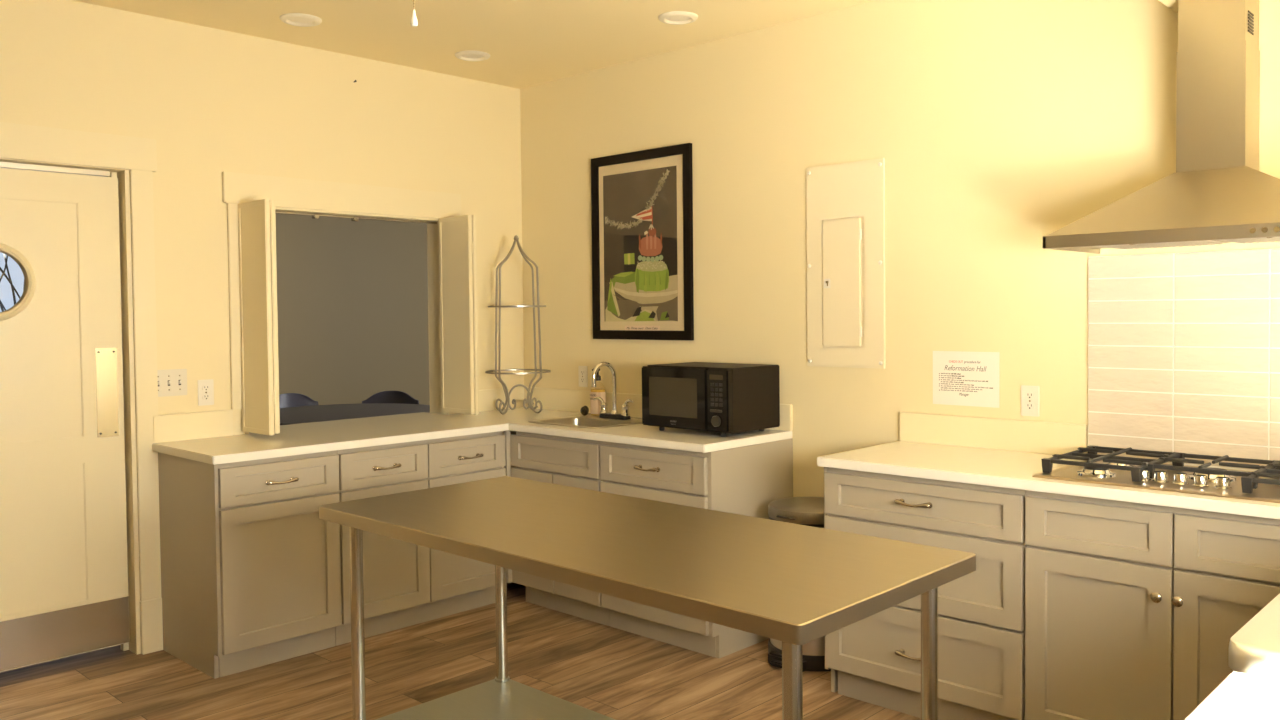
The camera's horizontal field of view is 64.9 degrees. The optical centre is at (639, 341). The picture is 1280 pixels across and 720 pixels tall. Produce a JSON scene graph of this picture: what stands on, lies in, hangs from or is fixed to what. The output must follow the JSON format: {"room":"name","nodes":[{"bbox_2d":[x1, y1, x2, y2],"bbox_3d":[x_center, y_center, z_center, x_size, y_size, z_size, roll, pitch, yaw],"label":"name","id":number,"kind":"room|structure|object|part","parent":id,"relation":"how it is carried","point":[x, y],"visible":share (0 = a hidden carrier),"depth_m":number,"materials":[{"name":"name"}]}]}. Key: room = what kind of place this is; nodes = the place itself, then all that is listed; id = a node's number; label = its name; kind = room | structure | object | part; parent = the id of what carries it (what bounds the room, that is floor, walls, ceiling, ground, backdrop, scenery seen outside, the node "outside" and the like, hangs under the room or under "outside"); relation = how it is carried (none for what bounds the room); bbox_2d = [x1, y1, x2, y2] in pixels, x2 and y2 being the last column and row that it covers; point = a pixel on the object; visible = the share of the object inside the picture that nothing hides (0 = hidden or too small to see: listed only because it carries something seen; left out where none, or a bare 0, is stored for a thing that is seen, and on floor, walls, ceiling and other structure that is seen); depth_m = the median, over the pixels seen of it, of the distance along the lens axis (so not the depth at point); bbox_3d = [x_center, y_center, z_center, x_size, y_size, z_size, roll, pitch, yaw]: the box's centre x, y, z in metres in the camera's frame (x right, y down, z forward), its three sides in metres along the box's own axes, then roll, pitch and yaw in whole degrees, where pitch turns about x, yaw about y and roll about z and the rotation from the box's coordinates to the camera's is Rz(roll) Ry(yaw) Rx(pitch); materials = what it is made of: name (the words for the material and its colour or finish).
{"room":"kitchen","nodes":[
{"label":"kitchen","id":0,"kind":"room"},
{"bbox_2d":[0,0,523,467],"bbox_3d":[-2.810,-0.007,3.807,0.150,2.776,6.000,1,2,44],"label":"wall","id":1,"kind":"structure","parent":0,"point":[213,102],"depth_m":4.63,"materials":[{"name":"beige paint"}]},
{"bbox_2d":[0,161,130,671],"bbox_3d":[-2.570,0.303,4.045,0.060,2.046,0.934,1,2,44],"label":"door","id":2,"kind":"structure","parent":1,"relation":"in","point":[64,561],"depth_m":4.20,"materials":[{"name":"beige paint"}]},
{"bbox_3d":[-2.540,1.221,4.062,0.004,0.200,0.919,1,2,44],"label":"kick plate","id":3,"kind":"part","parent":2,"relation":"part of","materials":[{"name":"silver metal"}]},
{"bbox_3d":[-2.282,0.217,4.315,0.003,0.380,0.086,1,2,44],"label":"push plate","id":4,"kind":"part","parent":2,"relation":"part of","materials":[{"name":"silver metal"}]},
{"bbox_2d":[0,122,162,654],"bbox_3d":[-2.575,0.253,4.040,0.176,2.238,1.216,1,2,44],"label":"trim","id":5,"kind":"structure","parent":1,"relation":"attached to","point":[138,156],"depth_m":4.36,"materials":[{"name":"beige paint"}]},
{"bbox_2d":[157,369,186,396],"bbox_3d":[-2.081,0.182,4.454,0.017,0.118,0.159,1,2,44],"label":"light switch","id":6,"kind":"object","parent":1,"relation":"attached to","point":[172,382],"visible":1,"depth_m":4.47,"materials":[{"name":"beige plastic"}]},
{"bbox_2d":[153,409,232,442],"bbox_3d":[-2.008,0.378,4.530,0.020,0.120,0.354,1,2,44],"label":"backsplash","id":7,"kind":"structure","parent":1,"relation":"attached to","point":[207,424],"depth_m":4.52,"materials":[{"name":"beige paint"}]},
{"bbox_2d":[198,379,213,405],"bbox_3d":[-1.971,0.230,4.576,0.008,0.117,0.072,1,2,44],"label":"wall outlet","id":8,"kind":"object","parent":1,"relation":"attached to","point":[205,387],"visible":1,"depth_m":4.57,"materials":[{"name":"beige plastic"}]},
{"bbox_2d":[202,385,209,390],"bbox_3d":[-1.970,0.210,4.574,0.003,0.027,0.035,1,2,44],"label":"receptacle","id":9,"kind":"object","parent":8,"relation":"attached to","point":[204,387],"depth_m":4.57,"materials":[{"name":"grey plastic"}]},
{"bbox_2d":[202,394,209,399],"bbox_3d":[-1.970,0.251,4.575,0.003,0.027,0.035,1,2,44],"label":"receptacle","id":10,"kind":"object","parent":8,"relation":"attached to","point":[204,396],"depth_m":4.57,"materials":[{"name":"grey plastic"}]},
{"bbox_2d":[237,199,279,435],"bbox_3d":[-1.736,-0.110,4.590,0.278,1.054,0.050,1,2,44],"label":"shutter","id":11,"kind":"object","parent":1,"relation":"attached to","point":[256,219],"visible":1,"depth_m":4.54,"materials":[{"name":"beige paint"}]},
{"bbox_2d":[222,172,460,433],"bbox_3d":[-1.503,-0.192,5.162,0.188,1.213,1.328,1,2,44],"label":"trim","id":12,"kind":"structure","parent":1,"relation":"attached to","point":[289,194],"depth_m":5.03,"materials":[{"name":"beige paint"}]},
{"bbox_2d":[275,211,436,223],"bbox_3d":[-1.507,-0.631,5.146,0.035,0.024,1.109,1,2,44],"label":"trim","id":13,"kind":"structure","parent":1,"relation":"attached to","point":[314,215],"depth_m":5.16,"materials":[{"name":"beige paint"}]},
{"bbox_2d":[438,215,478,414],"bbox_3d":[-0.969,-0.141,5.395,0.278,1.054,0.050,1,2,44],"label":"shutter","id":14,"kind":"object","parent":1,"relation":"attached to","point":[457,234],"visible":1,"depth_m":5.36,"materials":[{"name":"beige paint"}]},
{"bbox_2d":[479,387,523,411],"bbox_3d":[-0.838,0.331,5.758,0.020,0.120,0.470,1,2,44],"label":"backsplash","id":15,"kind":"structure","parent":1,"relation":"attached to","point":[487,398],"depth_m":5.76,"materials":[{"name":"beige paint"}]},
{"bbox_2d":[276,213,429,404],"bbox_3d":[-4.540,-0.113,8.078,0.150,2.776,9.800,1,2,44],"label":"wall","id":16,"kind":"structure","parent":0,"point":[352,296],"depth_m":9.79,"materials":[{"name":"grey"}]},
{"bbox_2d":[0,582,920,719],"bbox_3d":[-1.246,1.365,4.857,9.500,0.060,10.000,1,2,44],"label":"floor","id":17,"kind":"structure","parent":0,"point":[614,673],"depth_m":4.04,"materials":[{"name":"brown wood"}]},
{"bbox_2d":[158,450,341,678],"bbox_3d":[-1.699,0.913,4.410,0.643,0.879,0.541,1,2,44],"label":"base cabinet","id":18,"kind":"object","parent":17,"relation":"on","point":[251,569],"visible":0.95,"depth_m":4.21,"materials":[{"name":"beige paint"}]},
{"bbox_3d":[-1.900,0.920,4.240,0.586,0.879,0.017,1,2,44],"label":"panel","id":19,"kind":"part","parent":18,"relation":"part of","materials":[{"name":"beige paint"}]},
{"bbox_3d":[-1.500,0.579,4.214,0.020,0.158,0.523,1,2,44],"label":"drawer","id":20,"kind":"part","parent":18,"relation":"part of","materials":[{"name":"beige paint"}]},
{"bbox_3d":[-1.496,0.959,4.225,0.020,0.582,0.523,1,2,44],"label":"door","id":21,"kind":"part","parent":18,"relation":"part of","materials":[{"name":"beige paint"}]},
{"bbox_3d":[-1.486,0.580,4.188,0.037,0.022,0.134,1,2,44],"label":"handle","id":22,"kind":"part","parent":18,"relation":"part of","materials":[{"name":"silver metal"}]},
{"bbox_2d":[279,393,318,407],"bbox_3d":[-2.762,0.842,8.245,0.480,0.821,0.500,1,2,44],"label":"dining chair","id":23,"kind":"object","parent":17,"relation":"on","point":[286,400],"visible":0.12,"depth_m":8.42,"materials":[{"name":"grey plastic"}]},
{"bbox_2d":[279,403,429,424],"bbox_3d":[-2.200,0.897,7.545,1.520,0.740,1.520,1,2,44],"label":"dining table","id":24,"kind":"object","parent":17,"relation":"on","point":[315,413],"visible":0.24,"depth_m":7.59,"materials":[{"name":"grey laminate"}]},
{"bbox_2d":[362,391,418,403],"bbox_3d":[-2.094,0.832,8.344,0.500,0.821,0.480,-1,2,-3],"label":"dining chair","id":25,"kind":"object","parent":17,"relation":"on","point":[399,397],"visible":0.13,"depth_m":8.55,"materials":[{"name":"grey plastic"}]},
{"bbox_2d":[335,431,506,645],"bbox_3d":[-1.196,0.893,4.938,0.643,0.879,0.920,1,2,44],"label":"base cabinet","id":26,"kind":"object","parent":17,"relation":"on","point":[406,584],"visible":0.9,"depth_m":4.69,"materials":[{"name":"beige paint"}]},
{"bbox_3d":[-1.158,0.565,4.574,0.020,0.158,0.452,1,2,44],"label":"drawer","id":27,"kind":"part","parent":26,"relation":"part of","materials":[{"name":"beige paint"}]},
{"bbox_3d":[-1.154,0.945,4.585,0.020,0.582,0.452,1,2,44],"label":"door","id":28,"kind":"part","parent":26,"relation":"part of","materials":[{"name":"beige paint"}]},
{"bbox_3d":[-1.141,0.566,4.550,0.037,0.022,0.134,1,2,44],"label":"handle","id":29,"kind":"part","parent":26,"relation":"part of","materials":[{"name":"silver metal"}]},
{"bbox_3d":[-0.840,0.552,4.906,0.020,0.158,0.456,1,2,44],"label":"drawer","id":30,"kind":"part","parent":26,"relation":"part of","materials":[{"name":"beige paint"}]},
{"bbox_3d":[-0.837,0.932,4.917,0.020,0.582,0.456,1,2,44],"label":"door","id":31,"kind":"part","parent":26,"relation":"part of","materials":[{"name":"beige paint"}]},
{"bbox_3d":[-0.820,0.558,4.887,0.037,0.022,0.134,1,2,44],"label":"handle","id":32,"kind":"part","parent":26,"relation":"part of","materials":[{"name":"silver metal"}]},
{"bbox_2d":[504,430,609,625],"bbox_3d":[-0.226,0.879,5.086,0.666,0.879,0.626,1,2,44],"label":"base cabinet","id":33,"kind":"object","parent":17,"relation":"on","point":[566,461],"visible":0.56,"depth_m":4.87,"materials":[{"name":"beige paint"}]},
{"bbox_2d":[152,387,792,464],"bbox_3d":[-0.801,0.381,4.588,2.132,0.154,2.116,1,2,44],"label":"countertop","id":34,"kind":"structure","parent":33,"relation":"on","point":[208,437],"depth_m":4.62,"materials":[{"name":"white stone"}]},
{"bbox_2d":[485,235,550,413],"bbox_3d":[-0.681,-0.099,5.596,0.360,0.983,0.360,1,2,44],"label":"plate rack","id":35,"kind":"object","parent":34,"relation":"on","point":[529,400],"visible":1,"depth_m":5.54,"materials":[{"name":"grey metal"}]},
{"bbox_3d":[-0.752,-0.086,5.641,0.164,0.957,0.012,0,2,32],"label":"leg","id":36,"kind":"part","parent":35,"relation":"part of","materials":[{"name":"grey metal"}]},
{"bbox_3d":[-0.726,-0.083,5.524,0.012,0.957,0.164,0,2,32],"label":"leg","id":37,"kind":"part","parent":35,"relation":"part of","materials":[{"name":"grey metal"}]},
{"bbox_3d":[-0.636,-0.088,5.668,0.012,0.957,0.164,0,2,32],"label":"leg","id":38,"kind":"part","parent":35,"relation":"part of","materials":[{"name":"grey metal"}]},
{"bbox_3d":[-0.609,-0.085,5.551,0.161,0.957,0.043,1,2,44],"label":"leg","id":39,"kind":"part","parent":35,"relation":"part of","materials":[{"name":"grey metal"}]},
{"bbox_2d":[528,414,641,428],"bbox_3d":[-0.243,0.475,5.097,0.504,0.154,0.444,1,2,44],"label":"bar sink","id":40,"kind":"object","parent":34,"relation":"in","point":[589,421],"visible":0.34,"depth_m":5.19,"materials":[{"name":"silver metal"}]},
{"bbox_2d":[580,406,588,415],"bbox_3d":[-0.293,0.365,5.333,0.054,0.053,0.036,1,2,44],"label":"strainer","id":41,"kind":"object","parent":40,"relation":"on","point":[584,410],"visible":1,"depth_m":5.32,"materials":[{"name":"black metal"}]},
{"bbox_2d":[590,368,605,415],"bbox_3d":[-0.225,0.265,5.332,0.079,0.253,0.068,1,2,44],"label":"soap bottle","id":42,"kind":"object","parent":40,"relation":"on","point":[595,405],"visible":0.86,"depth_m":5.31,"materials":[{"name":"orange"}]},
{"bbox_2d":[591,362,633,419],"bbox_3d":[-0.136,0.247,5.183,0.236,0.294,0.181,0,2,7],"label":"faucet","id":43,"kind":"object","parent":34,"relation":"on","point":[625,415],"visible":1,"depth_m":5.17,"materials":[{"name":"silver metal"}]},
{"bbox_3d":[-0.202,0.331,5.260,0.090,0.088,0.047,1,2,44],"label":"lever handle","id":44,"kind":"part","parent":43,"relation":"part of","materials":[{"name":"silver metal"}]},
{"bbox_3d":[-0.177,0.238,5.152,0.158,0.272,0.040,-2,2,-38],"label":"spout","id":45,"kind":"part","parent":43,"relation":"part of","materials":[{"name":"silver metal"}]},
{"bbox_3d":[-0.130,0.383,5.193,0.196,0.023,0.056,1,2,44],"label":"plate","id":46,"kind":"part","parent":43,"relation":"part of","materials":[{"name":"black plastic"}]},
{"bbox_3d":[-0.058,0.334,5.122,0.090,0.088,0.047,1,2,44],"label":"lever handle","id":47,"kind":"part","parent":43,"relation":"part of","materials":[{"name":"silver metal"}]},
{"bbox_2d":[642,362,779,436],"bbox_3d":[0.319,0.259,4.644,0.514,0.304,0.398,1,2,44],"label":"microwave","id":48,"kind":"object","parent":34,"relation":"on","point":[724,398],"visible":1,"depth_m":4.49,"materials":[{"name":"black plastic"}]},
{"bbox_3d":[0.159,0.252,4.564,0.392,0.274,0.035,1,2,44],"label":"door","id":49,"kind":"part","parent":48,"relation":"part of","materials":[{"name":"black"}]},
{"bbox_3d":[0.346,0.255,4.385,0.119,0.274,0.035,1,2,44],"label":"control panel","id":50,"kind":"part","parent":48,"relation":"part of","materials":[{"name":"black plastic"}]},
{"bbox_3d":[-0.529,0.927,4.987,0.313,0.582,0.020,1,2,44],"label":"door","id":51,"kind":"part","parent":33,"relation":"part of","materials":[{"name":"beige paint"}]},
{"bbox_3d":[-0.417,0.549,4.865,0.634,0.158,0.020,1,2,44],"label":"drawer","id":52,"kind":"part","parent":33,"relation":"part of","materials":[{"name":"beige paint"}]},
{"bbox_3d":[-0.298,0.931,4.766,0.315,0.582,0.020,1,2,44],"label":"door","id":53,"kind":"part","parent":33,"relation":"part of","materials":[{"name":"beige paint"}]},
{"bbox_2d":[319,476,975,719],"bbox_3d":[-0.091,0.950,2.832,1.825,0.865,0.758,1,2,44],"label":"work table","id":54,"kind":"object","parent":17,"relation":"on","point":[795,585],"visible":1,"depth_m":2.58,"materials":[{"name":"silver metal"}]},
{"bbox_3d":[-0.894,0.967,3.193,0.041,0.826,0.041,1,2,44],"label":"leg","id":55,"kind":"part","parent":54,"relation":"part of","materials":[{"name":"silver metal"}]},
{"bbox_3d":[-0.497,0.951,3.609,0.041,0.826,0.041,1,2,44],"label":"leg","id":56,"kind":"part","parent":54,"relation":"part of","materials":[{"name":"silver metal"}]},
{"bbox_3d":[0.311,0.988,2.046,0.041,0.826,0.041,1,2,44],"label":"leg","id":57,"kind":"part","parent":54,"relation":"part of","materials":[{"name":"silver metal"}]},
{"bbox_3d":[0.708,0.972,2.462,0.041,0.826,0.041,1,2,44],"label":"leg","id":58,"kind":"part","parent":54,"relation":"part of","materials":[{"name":"silver metal"}]},
{"bbox_2d":[600,438,792,657],"bbox_3d":[0.247,0.887,4.624,0.652,0.879,0.643,1,2,44],"label":"base cabinet","id":59,"kind":"object","parent":17,"relation":"on","point":[744,480],"visible":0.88,"depth_m":4.40,"materials":[{"name":"beige paint"}]},
{"bbox_3d":[0.028,0.555,4.402,0.134,0.022,0.037,1,2,44],"label":"handle","id":60,"kind":"part","parent":59,"relation":"part of","materials":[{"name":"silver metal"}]},
{"bbox_3d":[0.049,0.557,4.421,0.627,0.158,0.020,1,2,44],"label":"drawer","id":61,"kind":"part","parent":59,"relation":"part of","materials":[{"name":"beige paint"}]},
{"bbox_3d":[0.053,0.937,4.432,0.627,0.582,0.020,1,2,44],"label":"door","id":62,"kind":"part","parent":59,"relation":"part of","materials":[{"name":"beige paint"}]},
{"bbox_3d":[0.496,0.890,4.426,0.018,0.879,0.586,1,2,44],"label":"panel","id":63,"kind":"part","parent":59,"relation":"part of","materials":[{"name":"beige paint"}]},
{"bbox_2d":[768,497,830,671],"bbox_3d":[0.709,1.005,4.242,0.372,0.656,0.422,1,2,44],"label":"trash can","id":64,"kind":"object","parent":17,"relation":"on","point":[808,511],"visible":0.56,"depth_m":4.11,"materials":[{"name":"silver metal"}]},
{"bbox_3d":[0.723,0.705,4.251,0.364,0.056,0.364,1,2,44],"label":"lid","id":65,"kind":"part","parent":64,"relation":"part of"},
{"bbox_2d":[824,467,1025,719],"bbox_3d":[1.163,0.903,3.752,0.774,0.879,0.643,1,2,44],"label":"base cabinet","id":66,"kind":"object","parent":17,"relation":"on","point":[875,659],"visible":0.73,"depth_m":3.48,"materials":[{"name":"beige paint"}]},
{"bbox_3d":[0.908,0.898,4.034,0.016,0.879,0.586,1,2,44],"label":"panel","id":67,"kind":"part","parent":66,"relation":"part of","materials":[{"name":"beige paint"}]},
{"bbox_3d":[0.960,1.104,3.535,0.134,0.022,0.037,1,2,44],"label":"handle","id":68,"kind":"part","parent":66,"relation":"part of","materials":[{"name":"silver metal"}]},
{"bbox_3d":[0.954,0.567,3.519,0.134,0.022,0.037,1,2,44],"label":"handle","id":69,"kind":"part","parent":66,"relation":"part of","materials":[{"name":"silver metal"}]},
{"bbox_3d":[0.974,0.572,3.540,0.754,0.155,0.020,1,2,44],"label":"drawer","id":70,"kind":"part","parent":66,"relation":"part of","materials":[{"name":"beige paint"}]},
{"bbox_3d":[0.979,1.092,3.555,0.754,0.284,0.020,1,2,44],"label":"drawer","id":71,"kind":"part","parent":66,"relation":"part of","materials":[{"name":"beige paint"}]},
{"bbox_3d":[0.976,0.801,3.547,0.754,0.280,0.020,1,2,44],"label":"drawer","id":72,"kind":"part","parent":66,"relation":"part of","materials":[{"name":"beige paint"}]},
{"bbox_2d":[1025,490,1279,719],"bbox_3d":[1.769,0.914,3.181,0.892,0.879,0.634,1,2,44],"label":"base cabinet","id":73,"kind":"object","parent":17,"relation":"on","point":[1133,611],"visible":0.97,"depth_m":3.06,"materials":[{"name":"beige paint"}]},
{"bbox_3d":[1.413,0.581,3.122,0.437,0.158,0.020,1,2,44],"label":"drawer","id":74,"kind":"part","parent":73,"relation":"part of","materials":[{"name":"beige paint"}]},
{"bbox_3d":[1.417,0.961,3.133,0.437,0.582,0.020,1,2,44],"label":"door","id":75,"kind":"part","parent":73,"relation":"part of","materials":[{"name":"beige paint"}]},
{"bbox_3d":[1.530,0.756,2.984,0.031,0.031,0.028,1,2,44],"label":"knob","id":76,"kind":"part","parent":73,"relation":"part of","materials":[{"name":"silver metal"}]},
{"bbox_3d":[1.572,0.758,2.944,0.031,0.031,0.028,1,2,44],"label":"knob","id":77,"kind":"part","parent":73,"relation":"part of","materials":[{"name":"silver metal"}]},
{"bbox_3d":[1.738,0.967,2.827,0.439,0.582,0.020,1,2,44],"label":"door","id":78,"kind":"part","parent":73,"relation":"part of","materials":[{"name":"beige paint"}]},
{"bbox_3d":[1.734,0.587,2.816,0.439,0.158,0.020,1,2,44],"label":"drawer","id":79,"kind":"part","parent":73,"relation":"part of","materials":[{"name":"beige paint"}]},
{"bbox_2d":[1228,593,1279,680],"bbox_3d":[1.405,0.932,1.609,0.751,0.941,0.746,1,2,44],"label":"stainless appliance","id":80,"kind":"object","parent":17,"relation":"on","point":[1254,650],"visible":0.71,"depth_m":1.56,"materials":[{"name":"white"}]},
{"bbox_3d":[2.165,0.934,2.326,0.671,0.879,1.326,1,2,44],"label":"base cabinet","id":81,"kind":"object","parent":17,"relation":"on","visible":0},
{"bbox_2d":[817,412,1279,518],"bbox_3d":[1.521,0.406,2.917,2.435,0.154,1.333,1,2,44],"label":"countertop","id":82,"kind":"structure","parent":81,"relation":"on","point":[1005,453],"depth_m":3.72,"materials":[{"name":"white stone"}]},
{"bbox_2d":[1032,445,1279,502],"bbox_3d":[1.779,0.409,3.159,0.910,0.060,0.512,1,2,44],"label":"gas cooktop","id":83,"kind":"object","parent":82,"relation":"in","point":[1263,484],"visible":1,"depth_m":3.17,"materials":[{"name":"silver metal"}]},
{"bbox_3d":[1.490,0.424,3.291,0.120,0.022,0.120,1,2,44],"label":"burner","id":84,"kind":"part","parent":83,"relation":"part of","materials":[{"name":"silver metal"}]},
{"bbox_3d":[1.642,0.417,3.450,0.104,0.022,0.104,1,2,44],"label":"burner","id":85,"kind":"part","parent":83,"relation":"part of","materials":[{"name":"silver metal"}]},
{"bbox_3d":[1.578,0.418,3.163,0.048,0.032,0.048,1,2,44],"label":"knob","id":86,"kind":"part","parent":83,"relation":"part of","materials":[{"name":"silver metal"}]},
{"bbox_3d":[1.616,0.419,3.127,0.048,0.032,0.048,1,2,44],"label":"knob","id":87,"kind":"part","parent":83,"relation":"part of","materials":[{"name":"silver metal"}]},
{"bbox_3d":[1.656,0.419,3.088,0.048,0.032,0.048,1,2,44],"label":"knob","id":88,"kind":"part","parent":83,"relation":"part of","materials":[{"name":"silver metal"}]},
{"bbox_3d":[1.697,0.420,3.050,0.048,0.032,0.048,1,2,44],"label":"knob","id":89,"kind":"part","parent":83,"relation":"part of","materials":[{"name":"silver metal"}]},
{"bbox_3d":[1.811,0.423,3.192,0.140,0.022,0.140,1,2,44],"label":"burner","id":90,"kind":"part","parent":83,"relation":"part of","materials":[{"name":"silver metal"}]},
{"bbox_3d":[1.740,0.421,3.008,0.048,0.032,0.048,1,2,44],"label":"knob","id":91,"kind":"part","parent":83,"relation":"part of","materials":[{"name":"silver metal"}]},
{"bbox_3d":[0.766,0.997,0.873,0.691,0.867,1.170,1,2,44],"label":"base cabinet","id":92,"kind":"object","parent":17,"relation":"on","visible":0},
{"bbox_2d":[1184,671,1279,719],"bbox_3d":[0.749,0.544,0.862,0.715,0.037,1.215,1,2,44],"label":"countertop","id":93,"kind":"structure","parent":92,"relation":"on","point":[1240,696],"depth_m":1.42,"materials":[{"name":"white stone"}]},
{"bbox_2d":[74,0,873,88],"bbox_3d":[-0.923,-1.401,1.956,5.100,0.080,6.400,1,2,44],"label":"ceiling","id":94,"kind":"structure","parent":0,"point":[528,43],"depth_m":4.59,"materials":[{"name":"beige paint"}]},
{"bbox_2d":[280,13,321,26],"bbox_3d":[-1.500,-1.421,4.457,0.178,0.014,0.178,1,2,44],"label":"recessed light","id":95,"kind":"object","parent":94,"relation":"in","point":[295,19],"visible":1,"depth_m":4.44,"materials":[{"name":"beige"}]},
{"bbox_2d":[410,0,417,26],"bbox_3d":[-0.471,-1.011,2.075,0.080,0.716,0.080,1,2,44],"label":"pull chain","id":96,"kind":"object","parent":94,"relation":"hanging from","point":[414,22],"visible":1,"depth_m":2.08,"materials":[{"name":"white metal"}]},
{"bbox_2d":[455,50,489,60],"bbox_3d":[-0.848,-1.446,5.105,0.178,0.014,0.178,1,2,44],"label":"recessed light","id":97,"kind":"object","parent":94,"relation":"in","point":[470,55],"visible":1,"depth_m":5.09,"materials":[{"name":"beige plastic"}]},
{"bbox_2d":[658,11,697,24],"bbox_3d":[0.170,-1.438,4.483,0.178,0.014,0.178,1,2,44],"label":"recessed light","id":98,"kind":"object","parent":94,"relation":"in","point":[674,17],"visible":1,"depth_m":4.47,"materials":[{"name":"beige plastic"}]},
{"bbox_2d":[520,0,1279,496],"bbox_3d":[1.139,-0.061,4.291,5.200,2.776,0.150,1,2,44],"label":"wall","id":99,"kind":"structure","parent":0,"point":[997,126],"depth_m":4.22,"materials":[{"name":"beige paint"}]},
{"bbox_2d":[578,366,587,386],"bbox_3d":[-0.316,0.192,5.577,0.072,0.117,0.008,1,2,44],"label":"wall outlet","id":100,"kind":"object","parent":99,"relation":"attached to","point":[582,370],"visible":1,"depth_m":5.57,"materials":[{"name":"beige plastic"}]},
{"bbox_2d":[591,143,693,339],"bbox_3d":[0.000,-0.499,5.236,0.705,0.976,0.025,1,2,44],"label":"framed picture","id":101,"kind":"object","parent":99,"relation":"attached to","point":[642,201],"visible":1,"depth_m":5.22,"materials":[{"name":"black wood"}]},
{"bbox_2d":[603,165,677,320],"bbox_3d":[-0.006,-0.497,5.240,0.527,0.781,0.006,1,2,44],"label":"print","id":102,"kind":"object","parent":101,"relation":"attached to","point":[640,203],"depth_m":5.23},
{"bbox_2d":[524,387,792,430],"bbox_3d":[0.010,0.337,5.262,1.889,0.120,0.020,1,2,44],"label":"backsplash","id":103,"kind":"structure","parent":99,"relation":"attached to","point":[551,399],"depth_m":5.56,"materials":[{"name":"beige paint"}]},
{"bbox_2d":[806,158,884,368],"bbox_3d":[0.891,-0.333,4.399,0.392,0.891,0.020,1,2,44],"label":"switchboard","id":104,"kind":"object","parent":99,"relation":"attached to","point":[845,202],"visible":1,"depth_m":4.38,"materials":[{"name":"beige metal"}]},
{"bbox_3d":[0.883,-0.257,4.412,0.188,0.554,0.013,1,2,44],"label":"door","id":105,"kind":"part","parent":104,"relation":"part of","materials":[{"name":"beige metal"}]},
{"bbox_2d":[933,351,999,407],"bbox_3d":[1.303,0.148,4.036,0.282,0.218,0.002,1,2,44],"label":"notice","id":106,"kind":"object","parent":99,"relation":"attached to","point":[962,378],"visible":1,"depth_m":4.03,"materials":[{"name":"white paper"}]},
{"bbox_2d":[899,412,1086,454],"bbox_3d":[1.368,0.360,3.969,0.758,0.120,0.020,1,2,44],"label":"backsplash","id":107,"kind":"structure","parent":99,"relation":"attached to","point":[1041,437],"depth_m":3.94,"materials":[{"name":"beige paint"}]},
{"bbox_2d":[1021,385,1039,416],"bbox_3d":[1.492,0.226,3.855,0.072,0.117,0.008,1,2,44],"label":"wall outlet","id":108,"kind":"object","parent":99,"relation":"attached to","point":[1030,395],"visible":1,"depth_m":3.85,"materials":[{"name":"beige plastic"}]},
{"bbox_2d":[1025,392,1033,398],"bbox_3d":[1.491,0.206,3.853,0.035,0.027,0.003,1,2,44],"label":"receptacle","id":109,"kind":"object","parent":108,"relation":"attached to","point":[1028,395],"depth_m":3.85,"materials":[{"name":"grey plastic"}]},
{"bbox_2d":[1025,403,1033,409],"bbox_3d":[1.491,0.247,3.854,0.035,0.027,0.003,1,2,44],"label":"receptacle","id":110,"kind":"object","parent":108,"relation":"attached to","point":[1028,406],"depth_m":3.85,"materials":[{"name":"grey plastic"}]},
{"bbox_2d":[1043,0,1279,253],"bbox_3d":[1.815,-0.714,3.168,0.900,0.812,0.500,1,2,44],"label":"range hood","id":111,"kind":"object","parent":99,"relation":"attached to","point":[1217,193],"visible":1,"depth_m":3.21,"materials":[{"name":"silver metal"}]},
{"bbox_3d":[1.823,-0.336,3.184,0.876,0.020,0.484,1,2,44],"label":"underside panel","id":112,"kind":"part","parent":111,"relation":"part of","materials":[{"name":"silver metal"}]},
{"bbox_2d":[1158,0,1177,12],"bbox_3d":[0.278,-1.189,0.818,1.386,0.303,6.000,1,2,44],"label":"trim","id":113,"kind":"structure","parent":99,"relation":"attached to","point":[1172,4],"depth_m":3.36,"materials":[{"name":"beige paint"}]},
{"bbox_2d":[1088,248,1279,470],"bbox_3d":[2.064,0.063,3.302,1.154,0.734,0.010,1,2,44],"label":"tile backsplash","id":114,"kind":"structure","parent":99,"relation":"attached to","point":[1184,348],"depth_m":3.47,"materials":[{"name":"beige tile"}]},
{"label":"outside","id":115,"kind":"structure","parent":0,"visible":0},
{"bbox_2d":[0,253,24,311],"bbox_3d":[-5.684,0.156,8.467,0.165,2.364,0.980,1,2,44],"label":"bare shrub","id":116,"kind":"object","parent":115,"point":[5,257],"visible":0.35,"depth_m":8.67,"materials":[{"name":"black plant"}]}
]}

